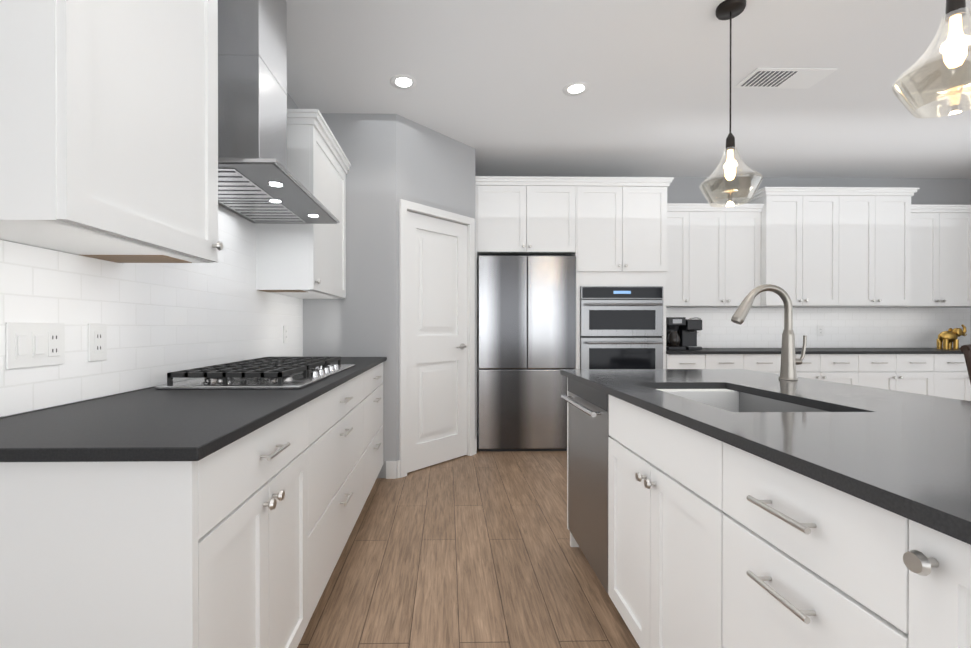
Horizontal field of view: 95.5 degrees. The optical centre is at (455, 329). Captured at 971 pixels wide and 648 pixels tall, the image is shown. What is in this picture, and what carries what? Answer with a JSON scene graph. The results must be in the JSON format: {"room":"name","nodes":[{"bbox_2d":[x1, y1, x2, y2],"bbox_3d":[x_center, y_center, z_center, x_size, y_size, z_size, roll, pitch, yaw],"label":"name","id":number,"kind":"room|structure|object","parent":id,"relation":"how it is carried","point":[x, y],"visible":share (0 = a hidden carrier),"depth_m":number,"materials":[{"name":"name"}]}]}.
{"room":"kitchen","nodes":[
{"label":"kitchen","id":0,"kind":"room"},
{"bbox_2d":[0,92,298,417],"bbox_3d":[-1.167,-0.238,0.823,0.120,2.740,7.870,0,0,-1],"label":"wall","id":1,"kind":"structure","parent":0,"point":[291,104],"depth_m":1.48,"materials":[{"name":"grey paint"}]},
{"bbox_2d":[6,322,64,368],"bbox_3d":[-1.100,0.040,1.160,0.011,0.116,0.162,0,0,-1],"label":"wall outlet plate","id":2,"kind":"object","parent":1,"relation":"attached to","point":[34,344],"depth_m":1.15,"materials":[{"name":"white plastic"}]},
{"bbox_2d":[88,323,106,361],"bbox_3d":[-1.104,0.040,1.360,0.008,0.116,0.070,0,0,-1],"label":"wall outlet plate","id":3,"kind":"object","parent":1,"relation":"attached to","point":[97,332],"depth_m":1.35,"materials":[{"name":"white plastic"}]},
{"bbox_2d":[0,204,302,416],"bbox_3d":[-1.118,-0.231,1.694,0.007,0.882,3.209,0,0,-1],"label":"backsplash","id":4,"kind":"structure","parent":1,"relation":"attached to","point":[161,320],"depth_m":1.54,"materials":[{"name":"tile"}]},
{"bbox_2d":[0,0,350,298],"bbox_3d":[-0.942,-0.725,2.066,0.368,1.007,2.462,0,0,-1],"label":"upper cabinet","id":5,"kind":"object","parent":1,"relation":"attached to","point":[108,130],"visible":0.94,"depth_m":1.10,"materials":[{"name":"white wood"}]},
{"bbox_2d":[218,0,338,223],"bbox_3d":[-0.884,-1.097,2.010,0.483,1.026,0.916,0,0,-1],"label":"range hood","id":6,"kind":"object","parent":1,"relation":"attached to","point":[258,182],"visible":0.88,"depth_m":1.85,"materials":[{"name":"silver metal"}]},
{"bbox_2d":[283,326,287,342],"bbox_3d":[-1.131,0.033,2.940,0.008,0.116,0.070,0,0,-1],"label":"wall outlet plate","id":7,"kind":"object","parent":1,"relation":"attached to","point":[285,328],"depth_m":2.92,"materials":[{"name":"white plastic"}]},
{"bbox_2d":[303,113,474,477],"bbox_3d":[-0.490,-0.251,3.980,1.341,2.740,1.340,0,0,-1],"label":"wall","id":8,"kind":"structure","parent":0,"point":[393,159],"depth_m":3.31,"materials":[{"name":"grey paint"}]},
{"bbox_2d":[386,439,475,478],"bbox_3d":[-0.164,1.055,3.632,0.721,0.130,0.650,0,0,-1],"label":"baseboard","id":9,"kind":"structure","parent":8,"relation":"attached to","point":[392,469],"depth_m":3.30,"materials":[{"name":"white wood"}]},
{"bbox_2d":[407,211,466,472],"bbox_3d":[-0.151,0.098,3.650,0.525,2.025,0.535,0,0,-1],"label":"pantry door","id":10,"kind":"structure","parent":8,"relation":"in","point":[436,340],"depth_m":3.63,"materials":[{"name":"white wood"}]},
{"bbox_2d":[399,199,474,477],"bbox_3d":[-0.160,0.068,3.663,0.120,2.105,0.840,0,0,44],"label":"door frame","id":11,"kind":"structure","parent":8,"relation":"attached to","point":[405,206],"depth_m":3.47,"materials":[{"name":"white wood"}]},
{"bbox_2d":[297,448,639,647],"bbox_3d":[2.277,1.161,0.927,7.300,0.060,7.950,0,0,-1],"label":"floor","id":12,"kind":"structure","parent":0,"point":[476,550],"depth_m":2.06,"materials":[{"name":"brown wood"}]},
{"bbox_2d":[0,401,311,647],"bbox_3d":[-0.807,0.686,1.173,0.608,0.890,0.690,0,0,-1],"label":"base cabinet","id":13,"kind":"object","parent":12,"relation":"on","point":[152,517],"depth_m":0.83,"materials":[{"name":"white wood"}]},
{"bbox_2d":[0,357,386,464],"bbox_3d":[-0.809,0.224,2.052,0.633,0.026,2.502,0,0,-1],"label":"countertop","id":14,"kind":"structure","parent":13,"relation":"on","point":[150,426],"depth_m":1.01,"materials":[{"name":"black stone"}]},
{"bbox_2d":[155,357,354,389],"bbox_3d":[-0.812,0.182,2.016,0.510,0.057,0.920,0,0,-1],"label":"cooktop","id":15,"kind":"object","parent":14,"relation":"in","point":[280,373],"visible":1,"depth_m":1.70,"materials":[{"name":"silver metal"}]},
{"bbox_2d":[312,373,367,614],"bbox_3d":[-0.821,0.683,1.989,0.608,0.890,1.058,0,0,-1],"label":"base cabinet","id":16,"kind":"object","parent":12,"relation":"on","point":[340,417],"depth_m":1.91,"materials":[{"name":"white wood"}]},
{"bbox_2d":[368,365,382,495],"bbox_3d":[-0.837,0.679,2.911,0.608,0.890,0.787,0,0,-1],"label":"base cabinet","id":17,"kind":"object","parent":12,"relation":"on","point":[375,376],"depth_m":2.90,"materials":[{"name":"white wood"}]},
{"bbox_2d":[477,256,575,450],"bbox_3d":[0.651,0.223,4.329,0.895,1.790,0.645,0,0,-1],"label":"refrigerator","id":18,"kind":"object","parent":12,"relation":"on","point":[526,329],"visible":0.92,"depth_m":4.01,"materials":[{"name":"silver metal"}]},
{"bbox_2d":[475,176,673,450],"bbox_3d":[1.088,-0.138,4.346,1.822,2.510,0.658,0,0,-1],"label":"tall cabinet","id":19,"kind":"object","parent":12,"relation":"on","point":[608,231],"visible":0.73,"depth_m":4.06,"materials":[{"name":"white"}]},
{"bbox_2d":[580,286,662,368],"bbox_3d":[1.539,0.148,4.327,0.766,1.094,0.648,0,0,-1],"label":"wall oven","id":20,"kind":"object","parent":19,"relation":"in","point":[621,327],"visible":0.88,"depth_m":4.06,"materials":[{"name":"silver metal"}]},
{"bbox_2d":[666,356,713,368],"bbox_3d":[2.170,0.673,4.393,0.420,0.890,0.608,0,0,-1],"label":"base cabinet","id":21,"kind":"object","parent":12,"relation":"on","point":[672,362],"depth_m":4.09,"materials":[{"name":"white wood"}]},
{"bbox_2d":[714,356,780,373],"bbox_3d":[2.683,0.673,4.402,0.839,0.890,0.608,0,0,-1],"label":"base cabinet","id":22,"kind":"object","parent":12,"relation":"on","point":[769,364],"depth_m":4.10,"materials":[{"name":"white wood"}]},
{"bbox_2d":[560,373,970,647],"bbox_3d":[1.036,0.687,0.765,0.966,0.890,3.070,0,0,-1],"label":"kitchen island","id":23,"kind":"object","parent":12,"relation":"on","point":[725,508],"depth_m":0.93,"materials":[{"name":"white wood"}]},
{"bbox_2d":[560,369,970,532],"bbox_3d":[0.842,0.230,0.757,0.525,0.026,3.124,0,0,-1],"label":"island countertop","id":24,"kind":"structure","parent":23,"relation":"on","point":[924,466],"depth_m":0.86,"materials":[{"name":"black stone"}]},
{"bbox_2d":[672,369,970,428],"bbox_3d":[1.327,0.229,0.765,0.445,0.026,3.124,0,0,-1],"label":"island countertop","id":25,"kind":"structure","parent":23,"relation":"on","point":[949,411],"depth_m":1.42,"materials":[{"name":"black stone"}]},
{"bbox_2d":[652,385,835,408],"bbox_3d":[0.905,0.355,1.456,0.415,0.254,0.661,0,0,-1],"label":"sink","id":26,"kind":"object","parent":25,"relation":"in","point":[726,396],"depth_m":1.69,"materials":[{"name":"silver metal"}]},
{"bbox_2d":[731,284,806,379],"bbox_3d":[1.329,0.010,1.862,0.320,0.402,0.068,0,0,-1],"label":"faucet","id":27,"kind":"object","parent":25,"relation":"on","point":[790,361],"visible":1,"depth_m":1.85,"materials":[{"name":"silver metal"}]},
{"bbox_2d":[796,356,865,385],"bbox_3d":[3.404,0.673,4.414,0.839,0.890,0.608,0,0,-1],"label":"base cabinet","id":28,"kind":"object","parent":12,"relation":"on","point":[840,369],"depth_m":4.11,"materials":[{"name":"white wood"}]},
{"bbox_2d":[866,356,941,396],"bbox_3d":[4.126,0.673,4.426,0.838,0.890,0.608,0,0,-1],"label":"base cabinet","id":29,"kind":"object","parent":12,"relation":"on","point":[911,374],"depth_m":4.13,"materials":[{"name":"white wood"}]},
{"bbox_2d":[666,348,963,355],"bbox_3d":[3.763,0.215,4.406,3.606,0.026,0.633,0,0,-1],"label":"countertop","id":30,"kind":"structure","parent":29,"relation":"on","point":[705,351],"depth_m":4.11,"materials":[{"name":"black stone"}]},
{"bbox_2d":[666,317,685,349],"bbox_3d":[2.171,0.041,4.425,0.173,0.320,0.242,0,0,-1],"label":"drip coffee maker","id":31,"kind":"object","parent":30,"relation":"on","point":[673,324],"visible":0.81,"depth_m":4.33,"materials":[{"name":"grey plastic"}]},
{"bbox_2d":[678,317,701,349],"bbox_3d":[2.352,0.041,4.451,0.150,0.321,0.316,0,0,-1],"label":"pod coffee maker","id":32,"kind":"object","parent":30,"relation":"on","point":[687,332],"visible":0.67,"depth_m":4.41,"materials":[{"name":"grey plastic"}]},
{"bbox_2d":[936,325,966,348],"bbox_3d":[5.029,0.076,4.455,0.291,0.250,0.100,0,0,-1],"label":"elephant figurine","id":33,"kind":"object","parent":30,"relation":"on","point":[948,337],"visible":1,"depth_m":4.42,"materials":[{"name":"gold metal"}]},
{"bbox_2d":[942,356,970,400],"bbox_3d":[4.848,0.673,4.438,0.840,0.890,0.608,0,0,-1],"label":"base cabinet","id":34,"kind":"object","parent":12,"relation":"on","point":[942,372],"depth_m":4.13,"materials":[{"name":"white wood"}]},
{"bbox_2d":[960,344,970,383],"bbox_3d":[2.596,0.592,1.832,0.470,1.073,0.525,0,0,-1],"label":"counter stool","id":35,"kind":"object","parent":12,"relation":"on","point":[965,350],"visible":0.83,"depth_m":2.04,"materials":[{"name":"brown wood"}]},
{"bbox_2d":[286,0,970,178],"bbox_3d":[2.277,-1.649,0.916,7.300,0.080,7.950,0,0,-1],"label":"ceiling","id":36,"kind":"structure","parent":0,"point":[493,78],"depth_m":2.87,"materials":[{"name":"white paint"}]},
{"bbox_2d":[390,74,416,89],"bbox_3d":[-0.337,-1.613,2.877,0.176,0.006,0.176,0,0,-1],"label":"recessed light","id":37,"kind":"object","parent":36,"relation":"in","point":[401,82],"visible":1,"depth_m":2.87,"materials":[{"name":"white"}]},
{"bbox_2d":[563,81,589,95],"bbox_3d":[0.812,-1.614,2.957,0.176,0.006,0.176,0,0,-1],"label":"recessed light","id":38,"kind":"object","parent":36,"relation":"in","point":[577,89],"visible":1,"depth_m":2.95,"materials":[{"name":"white"}]},
{"bbox_2d":[699,0,762,206],"bbox_3d":[1.375,-1.123,2.198,0.270,0.979,0.270,0,0,-1],"label":"pendant light","id":39,"kind":"object","parent":36,"relation":"hanging from","point":[728,9],"visible":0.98,"depth_m":2.19,"materials":[{"name":"clear glass"}]},
{"bbox_2d":[735,68,836,88],"bbox_3d":[2.115,-1.611,2.829,0.500,0.010,0.220,0,0,-1],"label":"ceiling vent","id":40,"kind":"object","parent":36,"relation":"in","point":[801,78],"visible":0.98,"depth_m":2.81,"materials":[{"name":"white metal"}]},
{"bbox_2d":[892,0,970,117],"bbox_3d":[1.490,-1.140,1.310,0.270,0.939,0.270,0,0,-1],"label":"pendant light","id":41,"kind":"object","parent":36,"relation":"hanging from","point":[955,48],"visible":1,"depth_m":1.31,"materials":[{"name":"clear glass"}]},
{"bbox_2d":[531,176,970,307],"bbox_3d":[2.344,-0.254,4.758,7.035,2.740,0.120,0,0,-1],"label":"wall","id":42,"kind":"structure","parent":0,"point":[928,192],"depth_m":4.72,"materials":[{"name":"grey paint"}]},
{"bbox_2d":[666,308,970,347],"bbox_3d":[3.760,-0.017,4.720,3.604,0.430,0.007,0,0,-1],"label":"backsplash","id":43,"kind":"structure","parent":42,"relation":"attached to","point":[873,327],"depth_m":4.72,"materials":[{"name":"tile"}]},
{"bbox_2d":[666,187,970,307],"bbox_3d":[3.584,-0.808,4.496,3.251,1.150,0.438,0,0,-1],"label":"upper cabinet","id":44,"kind":"object","parent":42,"relation":"attached to","point":[851,247],"visible":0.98,"depth_m":4.34,"materials":[{"name":"white wood"}]},
{"bbox_2d":[817,325,823,335],"bbox_3d":[3.913,0.016,4.715,0.070,0.116,0.008,0,0,-1],"label":"wall outlet plate","id":45,"kind":"object","parent":42,"relation":"attached to","point":[820,328],"depth_m":4.71,"materials":[{"name":"white plastic"}]}
]}

